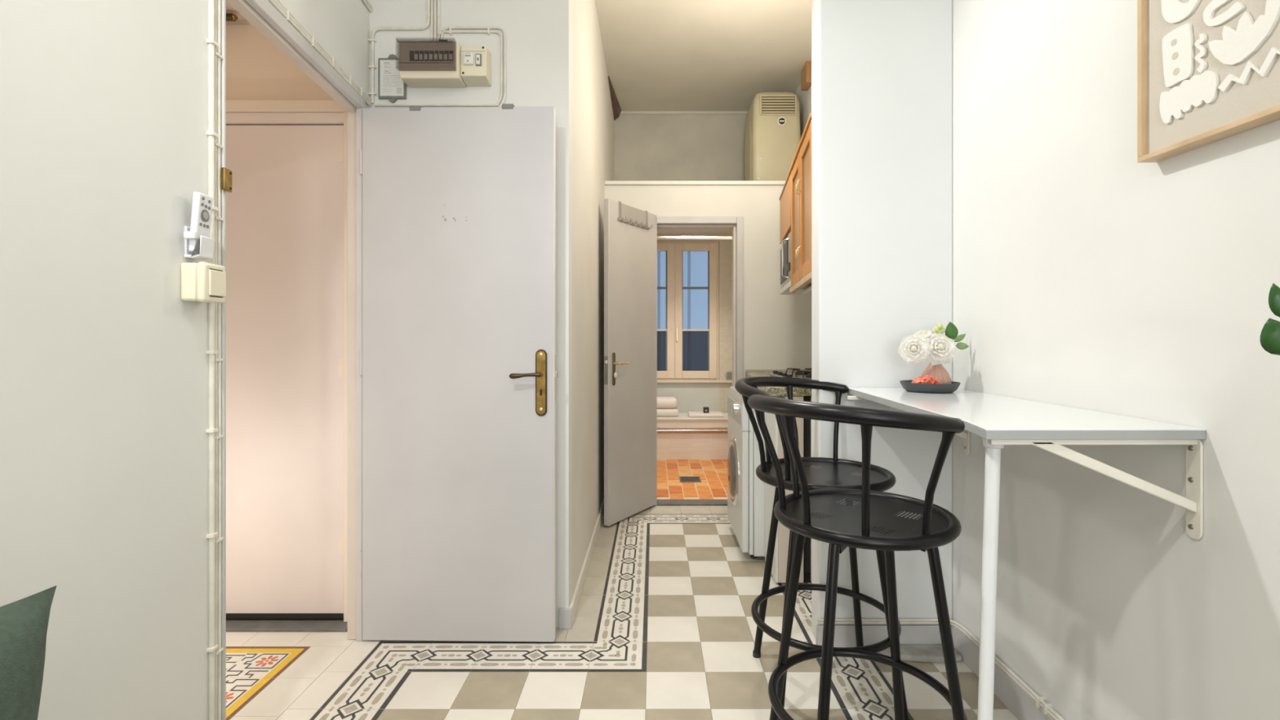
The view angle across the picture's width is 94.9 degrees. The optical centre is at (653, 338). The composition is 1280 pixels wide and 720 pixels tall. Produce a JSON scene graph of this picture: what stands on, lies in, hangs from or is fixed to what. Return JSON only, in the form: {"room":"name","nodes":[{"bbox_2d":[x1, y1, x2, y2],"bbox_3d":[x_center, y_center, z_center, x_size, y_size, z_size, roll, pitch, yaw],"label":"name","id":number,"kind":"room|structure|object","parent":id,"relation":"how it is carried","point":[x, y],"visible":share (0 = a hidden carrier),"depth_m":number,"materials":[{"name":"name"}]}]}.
{"room":"studio apartment","nodes":[
{"label":"studio apartment","id":0,"kind":"room"},
{"bbox_2d":[0,0,369,719],"bbox_3d":[-0.914,-0.390,-0.219,0.101,3.050,5.075,0,0,-6],"label":"wall","id":1,"kind":"structure","parent":0,"point":[104,104],"depth_m":1.06,"materials":[{"name":"paint"}]},
{"bbox_2d":[183,226,214,260],"bbox_3d":[-0.994,-0.208,1.277,0.040,0.070,0.056,0,0,-6],"label":"remote holder","id":2,"kind":"object","parent":1,"relation":"attached to","point":[203,250],"visible":0.93,"depth_m":1.27,"materials":[{"name":"white plastic"}]},
{"bbox_2d":[188,191,213,252],"bbox_3d":[-0.990,-0.252,1.284,0.024,0.129,0.048,0,0,-6],"label":"remote control","id":3,"kind":"object","parent":2,"relation":"in","point":[202,206],"visible":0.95,"depth_m":1.27,"materials":[{"name":"white plastic"}]},
{"bbox_2d":[181,262,226,303],"bbox_3d":[-0.988,-0.122,1.291,0.054,0.086,0.078,0,0,-6],"label":"light switch","id":4,"kind":"object","parent":1,"relation":"attached to","point":[201,282],"visible":1,"depth_m":1.26,"materials":[{"name":"beige plastic"}]},
{"bbox_2d":[206,0,223,719],"bbox_3d":[-1.016,-0.315,1.361,0.016,2.900,0.045,0,0,-6],"label":"conduit","id":5,"kind":"object","parent":1,"relation":"attached to","point":[215,649],"visible":0.97,"depth_m":1.35,"materials":[{"name":"white plastic"}]},
{"bbox_2d":[220,0,226,719],"bbox_3d":[-1.068,0.115,1.381,0.112,2.040,0.010,0,0,-6],"label":"trim","id":6,"kind":"structure","parent":1,"relation":"attached to","point":[223,68],"depth_m":1.38,"materials":[{"name":"paint"}]},
{"bbox_2d":[221,167,231,192],"bbox_3d":[-1.008,-0.374,1.385,0.010,0.052,0.030,0,0,-6],"label":"hinge","id":7,"kind":"object","parent":1,"relation":"attached to","point":[226,174],"visible":1,"depth_m":1.38,"materials":[{"name":"gold metal"}]},
{"bbox_2d":[226,0,355,639],"bbox_3d":[-1.098,0.115,1.821,0.036,2.040,0.870,0,0,-6],"label":"trim","id":8,"kind":"structure","parent":1,"relation":"attached to","point":[242,6],"depth_m":2.21,"materials":[{"name":"paint"}]},
{"bbox_2d":[244,0,365,640],"bbox_3d":[-1.067,0.115,1.814,0.026,2.040,0.850,0,0,-6],"label":"trim","id":9,"kind":"structure","parent":1,"relation":"attached to","point":[264,8],"depth_m":2.20,"materials":[{"name":"paint"}]},
{"bbox_2d":[267,0,371,106],"bbox_3d":[-1.062,-0.923,1.822,0.014,0.035,0.945,0,0,-6],"label":"conduit","id":10,"kind":"object","parent":1,"relation":"attached to","point":[278,5],"visible":0.88,"depth_m":1.85,"materials":[{"name":"white plastic"}]},
{"bbox_2d":[362,0,372,12],"bbox_3d":[-1.077,-1.300,1.971,0.011,0.040,0.665,0,0,-6],"label":"conduit","id":11,"kind":"object","parent":1,"relation":"attached to","point":[366,2],"visible":1,"depth_m":2.27,"materials":[{"name":"white plastic"}]},
{"bbox_2d":[359,103,557,641],"bbox_3d":[-0.732,0.127,2.177,0.741,2.000,0.095,0,0,1],"label":"door","id":12,"kind":"structure","parent":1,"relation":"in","point":[457,358],"depth_m":2.19,"materials":[{"name":"paint"}]},
{"bbox_2d":[226,1,244,18],"bbox_3d":[-1.860,-1.325,1.530,1.680,0.080,1.860,0,0,0],"label":"ceiling","id":13,"kind":"structure","parent":0,"point":[229,9],"depth_m":2.30,"materials":[{"name":"paint"}]},
{"bbox_2d":[226,13,238,21],"bbox_3d":[-1.716,-1.260,2.303,0.167,0.024,0.025,0,0,0],"label":"ceiling bar","id":14,"kind":"object","parent":13,"relation":"attached to","point":[229,16],"visible":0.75,"depth_m":2.29,"materials":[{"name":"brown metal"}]},
{"bbox_2d":[226,18,333,99],"bbox_3d":[-1.870,-0.115,2.410,1.460,2.500,0.100,0,0,0],"label":"wall","id":15,"kind":"structure","parent":0,"point":[256,68],"depth_m":2.36,"materials":[{"name":"paint"}]},
{"bbox_2d":[226,124,343,618],"bbox_3d":[-1.634,0.132,2.361,0.812,1.982,0.047,0,0,0],"label":"door","id":16,"kind":"structure","parent":15,"relation":"in","point":[285,203],"depth_m":2.35,"materials":[{"name":"paint"}]},
{"bbox_2d":[226,112,343,124],"bbox_3d":[-1.633,-0.879,2.357,0.835,0.041,0.045,0,0,0],"label":"trim","id":17,"kind":"structure","parent":15,"relation":"attached to","point":[232,118],"depth_m":2.33,"materials":[{"name":"paint"}]},
{"bbox_2d":[226,99,346,112],"bbox_3d":[-1.680,-0.923,2.340,1.040,0.047,0.040,0,0,0],"label":"trim","id":18,"kind":"structure","parent":15,"relation":"attached to","point":[232,105],"depth_m":2.32,"materials":[{"name":"paint"}]},
{"bbox_2d":[343,111,346,622],"bbox_3d":[-1.210,0.112,2.342,0.040,2.023,0.035,0,0,0],"label":"trim","id":19,"kind":"structure","parent":15,"relation":"attached to","point":[344,113],"depth_m":2.33,"materials":[{"name":"paint"}]},
{"bbox_2d":[369,0,572,627],"bbox_3d":[-0.767,-0.390,2.357,0.865,3.050,0.100,0,0,0],"label":"wall","id":20,"kind":"structure","parent":0,"point":[539,33],"depth_m":2.31,"materials":[{"name":"paint"}]},
{"bbox_2d":[226,620,346,631],"bbox_3d":[-1.620,1.131,2.308,0.860,0.015,0.073,0,0,0],"label":"threshold","id":21,"kind":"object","parent":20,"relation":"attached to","point":[231,625],"depth_m":2.29,"materials":[{"name":"stone"}]},
{"bbox_2d":[377,53,406,102],"bbox_3d":[-1.025,-1.019,2.301,0.108,0.190,0.012,0,0,0],"label":"notice","id":22,"kind":"object","parent":20,"relation":"attached to","point":[391,87],"visible":1,"depth_m":2.30,"materials":[{"name":"white paper"}]},
{"bbox_2d":[397,39,466,87],"bbox_3d":[-0.849,-1.056,2.245,0.223,0.142,0.124,0,0,0],"label":"box","id":23,"kind":"object","parent":20,"relation":"attached to","point":[421,64],"visible":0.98,"depth_m":2.21,"materials":[{"name":"beige plastic"}]},
{"bbox_2d":[368,0,506,106],"bbox_3d":[-0.847,-1.192,2.300,0.536,0.582,0.015,0,0,0],"label":"conduit","id":24,"kind":"object","parent":20,"relation":"attached to","point":[372,40],"visible":0.92,"depth_m":2.30,"materials":[{"name":"white plastic"}]},
{"bbox_2d":[461,46,491,86],"bbox_3d":[-0.687,-1.054,2.265,0.098,0.129,0.085,0,0,0],"label":"box","id":25,"kind":"object","parent":20,"relation":"attached to","point":[476,61],"visible":1,"depth_m":2.23,"materials":[{"name":"beige plastic"}]},
{"bbox_2d":[475,53,481,66],"bbox_3d":[-0.667,-1.060,2.233,0.022,0.046,0.004,0,0,0],"label":"switch","id":26,"kind":"object","parent":25,"relation":"attached to","point":[478,56],"depth_m":2.23,"materials":[{"name":"white plastic"}]},
{"bbox_2d":[559,608,571,629],"bbox_3d":[-0.347,1.096,2.300,0.049,0.078,0.014,0,0,0],"label":"baseboard","id":27,"kind":"structure","parent":20,"relation":"attached to","point":[565,614],"depth_m":2.29,"materials":[{"name":"paint"}]},
{"bbox_2d":[572,0,613,595],"bbox_3d":[-0.385,-0.390,3.728,0.100,3.050,2.643,0,0,0],"label":"wall","id":28,"kind":"structure","parent":0,"point":[593,118],"depth_m":2.95,"materials":[{"name":"paint"}]},
{"bbox_2d":[568,497,604,626],"bbox_3d":[-0.329,1.096,3.154,0.013,0.078,1.693,0,0,0],"label":"baseboard","id":29,"kind":"structure","parent":28,"relation":"attached to","point":[575,598],"depth_m":2.78,"materials":[{"name":"white wood"}]},
{"bbox_2d":[604,198,656,526],"bbox_3d":[-0.120,0.141,3.742,0.093,1.963,0.570,0,0,31],"label":"door","id":30,"kind":"structure","parent":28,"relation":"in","point":[629,250],"depth_m":3.70,"materials":[{"name":"paint"}]},
{"bbox_2d":[617,201,652,229],"bbox_3d":[-0.130,-0.781,3.743,0.086,0.124,0.360,0,0,31],"label":"hook rack","id":31,"kind":"object","parent":30,"relation":"attached to","point":[628,214],"visible":0.98,"depth_m":3.73,"materials":[{"name":"silver metal"}]},
{"bbox_2d":[226,459,1018,719],"bbox_3d":[-0.763,1.164,1.550,3.926,0.061,8.900,0,0,0],"label":"floor","id":32,"kind":"structure","parent":0,"point":[664,627],"depth_m":2.05,"materials":[{"name":"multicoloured tile"}]},
{"bbox_2d":[679,476,701,482],"bbox_3d":[0.290,1.132,4.730,0.170,0.006,0.180,0,0,0],"label":"floor drain","id":33,"kind":"object","parent":32,"relation":"on","point":[682,479],"visible":1,"depth_m":4.71,"materials":[{"name":"grey metal"}]},
{"bbox_2d":[657,413,728,459],"bbox_3d":[0.340,0.939,5.689,1.300,0.392,0.402,0,0,0],"label":"bathtub","id":34,"kind":"object","parent":32,"relation":"on","point":[681,437],"visible":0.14,"depth_m":5.52,"materials":[{"name":"wood"}]},
{"bbox_2d":[657,407,678,416],"bbox_3d":[0.098,0.706,5.680,0.275,0.073,0.240,0,0,0],"label":"folded towel","id":35,"kind":"object","parent":34,"relation":"on","point":[660,411],"visible":0.52,"depth_m":5.57,"materials":[{"name":"beige fabric"}]},
{"bbox_2d":[657,396,677,408],"bbox_3d":[0.087,0.618,5.685,0.275,0.099,0.230,0,0,0],"label":"folded towel","id":36,"kind":"object","parent":35,"relation":"on","point":[662,402],"visible":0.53,"depth_m":5.58,"materials":[{"name":"beige fabric"}]},
{"bbox_2d":[688,411,724,417],"bbox_3d":[0.495,0.727,5.640,0.330,0.031,0.220,0,0,0],"label":"folded towel","id":37,"kind":"object","parent":34,"relation":"on","point":[691,414],"visible":0.98,"depth_m":5.54,"materials":[{"name":"white fabric"}]},
{"bbox_2d":[702,406,709,413],"bbox_3d":[0.500,0.684,5.639,0.052,0.052,0.053,0,0,0],"label":"jar","id":38,"kind":"object","parent":37,"relation":"on","point":[705,409],"visible":1,"depth_m":5.61,"materials":[{"name":"black plastic"}]},
{"bbox_2d":[727,385,764,558],"bbox_3d":[0.733,0.704,3.270,0.634,0.862,0.601,0,0,0],"label":"washing machine","id":39,"kind":"object","parent":32,"relation":"on","point":[745,491],"visible":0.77,"depth_m":2.98,"materials":[{"name":"white metal"}]},
{"bbox_2d":[764,395,811,582],"bbox_3d":[0.820,0.700,2.833,0.520,0.870,0.265,0,0,0],"label":"base cabinet","id":40,"kind":"object","parent":32,"relation":"on","point":[779,569],"visible":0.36,"depth_m":2.72,"materials":[{"name":"white"}]},
{"bbox_2d":[745,371,811,395],"bbox_3d":[0.807,0.243,3.344,0.584,0.040,1.308,0,0,0],"label":"countertop","id":41,"kind":"structure","parent":40,"relation":"on","point":[782,391],"depth_m":2.69,"materials":[{"name":"stone"}]},
{"bbox_2d":[745,369,811,371],"bbox_3d":[0.861,0.216,3.992,0.478,0.013,0.014,0,0,0],"label":"upstand","id":42,"kind":"object","parent":41,"relation":"on","point":[745,370],"visible":0.57,"depth_m":3.98,"materials":[{"name":"beige"}]},
{"bbox_2d":[768,368,811,379],"bbox_3d":[0.870,0.198,3.280,0.360,0.050,0.480,0,0,0],"label":"gas hob","id":43,"kind":"object","parent":41,"relation":"in","point":[799,374],"visible":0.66,"depth_m":3.30,"materials":[{"name":"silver metal"}]},
{"bbox_2d":[734,376,910,719],"bbox_3d":[0.530,0.636,1.943,0.520,0.999,0.515,0,0,8],"label":"bar stool","id":44,"kind":"object","parent":32,"relation":"on","point":[834,473],"visible":0.7,"depth_m":1.96,"materials":[{"name":"black"}]},
{"bbox_2d":[747,394,967,719],"bbox_3d":[0.497,0.636,1.444,0.520,0.999,0.515,0,0,-3],"label":"bar stool","id":45,"kind":"object","parent":32,"relation":"on","point":[873,523],"visible":1,"depth_m":1.35,"materials":[{"name":"black"}]},
{"bbox_2d":[876,644,962,662],"bbox_3d":[0.942,1.124,2.097,0.284,0.022,0.094,0,0,0],"label":"plaster patch","id":46,"kind":"object","parent":32,"relation":"on","point":[933,653],"visible":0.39,"depth_m":2.08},
{"bbox_2d":[846,387,1205,719],"bbox_3d":[0.881,0.658,1.663,0.437,0.955,0.989,0,0,0],"label":"bar table","id":47,"kind":"object","parent":32,"relation":"on","point":[1000,420],"visible":0.94,"depth_m":1.24,"materials":[{"name":"white laminate"}]},
{"bbox_2d":[899,379,960,393],"bbox_3d":[0.938,0.164,2.000,0.188,0.033,0.188,0,0,0],"label":"tray","id":48,"kind":"object","parent":47,"relation":"on","point":[908,385],"visible":0.91,"depth_m":1.93,"materials":[{"name":"grey ceramic"}]},
{"bbox_2d":[911,374,940,383],"bbox_3d":[0.910,0.146,1.965,0.093,0.049,0.073,0,0,0],"label":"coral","id":49,"kind":"object","parent":48,"relation":"on","point":[922,380],"visible":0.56,"depth_m":1.94},
{"bbox_2d":[920,363,951,383],"bbox_3d":[0.968,0.113,2.020,0.100,0.118,0.100,0,0,0],"label":"vase","id":50,"kind":"object","parent":48,"relation":"on","point":[938,372],"visible":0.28,"depth_m":1.99,"materials":[{"name":"pink glass"}]},
{"bbox_2d":[897,333,932,364],"bbox_3d":[0.902,0.055,1.975,0.145,0.140,0.077,0,0,-7],"label":"rose","id":51,"kind":"object","parent":50,"relation":"in","point":[914,348],"visible":0.97,"depth_m":1.96,"materials":[{"name":"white plant"}]},
{"bbox_2d":[913,329,934,343],"bbox_3d":[0.933,0.046,2.025,0.085,0.158,0.070,0,0,28],"label":"rose","id":52,"kind":"object","parent":50,"relation":"in","point":[926,334],"visible":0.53,"depth_m":2.01,"materials":[{"name":"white plant"}]},
{"bbox_2d":[931,322,945,333],"bbox_3d":[0.978,0.035,2.020,0.045,0.179,0.019,0,0,0],"label":"bud","id":53,"kind":"object","parent":50,"relation":"in","point":[939,328],"visible":0.8,"depth_m":2.01,"materials":[{"name":"green"}]},
{"bbox_2d":[927,333,955,365],"bbox_3d":[0.960,0.053,1.987,0.113,0.145,0.071,0,0,20],"label":"rose","id":54,"kind":"object","parent":50,"relation":"in","point":[943,349],"visible":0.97,"depth_m":1.98,"materials":[{"name":"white plant"}]},
{"bbox_2d":[945,321,968,349],"bbox_3d":[1.027,0.033,2.021,0.120,0.183,0.035,0,0,-8],"label":"leaf sprig","id":55,"kind":"object","parent":50,"relation":"in","point":[951,331],"visible":0.92,"depth_m":2.01,"materials":[{"name":"green plant"}]},
{"bbox_2d":[1259,283,1279,355],"bbox_3d":[0.960,0.471,0.674,0.260,1.328,0.408,0,0,0],"label":"houseplant","id":56,"kind":"object","parent":32,"relation":"on","point":[1269,340],"visible":1,"depth_m":0.87,"materials":[{"name":"green plant"}]},
{"bbox_3d":[-0.507,0.818,-0.068,0.700,0.635,1.815,0,0,-6],"label":"sofa","id":57,"kind":"object","parent":32,"relation":"on","visible":0},
{"bbox_2d":[0,585,56,719],"bbox_3d":[-0.758,0.487,0.527,0.131,0.487,0.486,0,0,-4],"label":"cushion","id":58,"kind":"object","parent":57,"relation":"on","point":[24,622],"visible":1,"depth_m":0.69,"materials":[{"name":"green fabric"}]},
{"bbox_2d":[613,114,746,180],"bbox_3d":[0.383,-1.493,5.000,1.435,0.844,0.100,0,0,0],"label":"wall","id":59,"kind":"structure","parent":0,"point":[647,147],"depth_m":4.95,"materials":[{"name":"beige paint"}]},
{"bbox_2d":[620,111,747,114],"bbox_3d":[0.383,-1.903,4.942,1.435,0.025,0.015,0,0,0],"label":"crown molding","id":60,"kind":"structure","parent":59,"relation":"attached to","point":[621,112],"depth_m":4.93,"materials":[{"name":"paint"}]},
{"bbox_2d":[657,382,719,413],"bbox_3d":[0.207,0.785,5.950,0.895,0.700,0.100,0,0,0],"label":"wall window","id":61,"kind":"structure","parent":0,"point":[690,397],"depth_m":5.90,"materials":[{"name":"white paint"}]},
{"bbox_2d":[657,234,732,413],"bbox_3d":[0.390,0.045,5.950,1.420,2.180,0.100,0,0,0],"label":"wall","id":62,"kind":"structure","parent":0,"point":[725,246],"depth_m":5.90,"materials":[{"name":"paint"}]},
{"bbox_2d":[657,241,732,382],"bbox_3d":[0.303,-0.269,5.912,1.097,1.417,0.105,0,0,0],"label":"window","id":63,"kind":"structure","parent":62,"relation":"attached to","point":[696,263],"depth_m":5.89,"materials":[{"name":"beige wood"}]},
{"bbox_2d":[724,370,732,380],"bbox_3d":[0.765,0.370,5.891,0.104,0.104,0.018,0,0,0],"label":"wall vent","id":64,"kind":"object","parent":62,"relation":"attached to","point":[728,375],"visible":0.64,"depth_m":5.89,"materials":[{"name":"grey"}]},
{"bbox_2d":[657,228,732,234],"bbox_3d":[0.340,-1.085,5.525,1.520,0.080,0.950,0,0,0],"label":"ceiling","id":65,"kind":"structure","parent":0,"point":[659,231],"depth_m":5.72,"materials":[{"name":"paint"}]},
{"bbox_2d":[595,0,811,111],"bbox_3d":[-0.050,-1.965,1.075,2.700,0.100,7.950,0,0,0],"label":"ceiling","id":66,"kind":"structure","parent":0,"point":[660,55],"depth_m":3.89,"materials":[{"name":"paint"}]},
{"bbox_2d":[608,75,621,120],"bbox_3d":[-0.304,-1.873,4.605,0.062,0.085,0.650,0,0,0],"label":"wood beam","id":67,"kind":"structure","parent":66,"relation":"attached to","point":[616,109],"depth_m":4.69,"materials":[{"name":"brown wood"}]},
{"bbox_2d":[800,61,811,90],"bbox_3d":[1.075,-1.843,4.125,0.050,0.145,0.150,0,0,0],"label":"wood beam","id":68,"kind":"structure","parent":66,"relation":"attached to","point":[806,73],"depth_m":4.08,"materials":[{"name":"brown wood"}]},
{"bbox_2d":[604,185,811,377],"bbox_3d":[0.383,0.045,4.050,1.435,2.180,0.100,0,0,0],"label":"wall","id":69,"kind":"structure","parent":0,"point":[777,327],"depth_m":4.00,"materials":[{"name":"paint"}]},
{"bbox_2d":[657,499,727,506],"bbox_3d":[0.310,1.131,4.050,0.580,0.015,0.120,0,0,0],"label":"trim","id":70,"kind":"structure","parent":69,"relation":"attached to","point":[660,502],"depth_m":4.03,"materials":[{"name":"stone"}]},
{"bbox_2d":[604,180,785,185],"bbox_3d":[0.383,-1.058,4.465,1.435,0.026,0.970,0,0,0],"label":"trim ledge","id":71,"kind":"object","parent":69,"relation":"on","point":[606,182],"visible":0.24,"depth_m":3.98,"materials":[{"name":"white"}]},
{"bbox_2d":[744,92,800,180],"bbox_3d":[0.872,-1.420,4.355,0.349,0.698,0.420,0,0,0],"label":"air conditioner","id":72,"kind":"object","parent":71,"relation":"on","point":[772,128],"visible":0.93,"depth_m":4.16,"materials":[{"name":"beige plastic"}]},
{"bbox_2d":[654,216,743,505],"bbox_3d":[0.299,0.152,4.044,0.618,1.966,0.112,0,0,0],"label":"trim","id":73,"kind":"structure","parent":69,"relation":"attached to","point":[738,221],"depth_m":3.99,"materials":[{"name":"paint"}]},
{"bbox_2d":[811,0,952,639],"bbox_3d":[0.854,-0.390,2.215,0.492,3.050,0.110,0,0,0],"label":"wall column","id":74,"kind":"structure","parent":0,"point":[882,70],"depth_m":2.16,"materials":[{"name":"paint"}]},
{"bbox_2d":[789,113,811,293],"bbox_3d":[0.805,-0.559,2.658,0.314,0.647,0.764,0,0,7],"label":"upper cabinet","id":75,"kind":"object","parent":74,"relation":"attached to","point":[800,169],"visible":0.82,"depth_m":2.62,"materials":[{"name":"brown wood"}]},
{"bbox_2d":[802,285,811,294],"bbox_3d":[0.809,-0.226,2.629,0.220,0.017,0.500,0,0,7],"label":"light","id":76,"kind":"object","parent":75,"relation":"attached to","point":[808,291],"visible":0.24,"depth_m":2.77,"materials":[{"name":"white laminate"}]},
{"bbox_2d":[816,624,941,647],"bbox_3d":[0.840,1.093,2.152,0.490,0.085,0.015,0,0,0],"label":"baseboard","id":77,"kind":"structure","parent":74,"relation":"attached to","point":[844,634],"depth_m":2.15,"materials":[{"name":"paint"}]},
{"bbox_2d":[795,0,1279,719],"bbox_3d":[1.160,-0.390,1.075,0.120,3.050,7.950,0,0,0],"label":"wall","id":78,"kind":"structure","parent":0,"point":[1087,275],"depth_m":1.41,"materials":[{"name":"paint"}]},
{"bbox_2d":[778,171,791,244],"bbox_3d":[0.896,-0.733,3.349,0.304,0.296,0.620,0,0,7],"label":"upper cabinet","id":79,"kind":"object","parent":78,"relation":"attached to","point":[785,195],"visible":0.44,"depth_m":3.30,"materials":[{"name":"brown wood"}]},
{"bbox_2d":[779,280,804,294],"bbox_3d":[0.898,-0.289,3.349,0.300,0.028,0.620,0,0,7],"label":"shelf","id":80,"kind":"object","parent":78,"relation":"attached to","point":[785,290],"visible":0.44,"depth_m":3.45,"materials":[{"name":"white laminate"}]},
{"bbox_2d":[780,231,791,288],"bbox_3d":[0.883,-0.435,3.355,0.331,0.260,0.560,0,0,7],"label":"microwave","id":81,"kind":"object","parent":80,"relation":"on","point":[785,250],"visible":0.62,"depth_m":3.22,"materials":[{"name":"silver metal"}]},
{"bbox_2d":[817,618,1064,719],"bbox_3d":[0.850,1.028,0.329,0.500,0.035,3.657,0,0,0],"label":"pipe","id":82,"kind":"object","parent":78,"relation":"attached to","point":[1040,701],"visible":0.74,"depth_m":2.00,"materials":[{"name":"white plastic"}]},
{"bbox_2d":[951,625,1054,719],"bbox_3d":[1.093,1.085,1.871,0.015,0.100,0.548,0,0,0],"label":"baseboard","id":83,"kind":"structure","parent":78,"relation":"attached to","point":[1012,695],"depth_m":1.82,"materials":[{"name":"paint"}]},
{"bbox_2d":[1137,0,1279,162],"bbox_3d":[1.078,-0.745,1.015,0.042,0.720,0.540,0,0,0],"label":"framed picture","id":84,"kind":"object","parent":78,"relation":"attached to","point":[1208,71],"visible":1,"depth_m":1.14,"materials":[{"name":"brown wood"}]},
{"bbox_3d":[1.050,0.045,5.000,0.100,2.180,1.800,0,0,0],"label":"wall","id":85,"kind":"structure","parent":0,"visible":0},
{"bbox_2d":[657,235,732,239],"bbox_3d":[0.340,-0.840,4.900,1.320,0.052,0.052,0,0,0],"label":"shower rail","id":86,"kind":"object","parent":85,"relation":"attached to","point":[659,237],"visible":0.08,"depth_m":4.89,"materials":[{"name":"white metal"}]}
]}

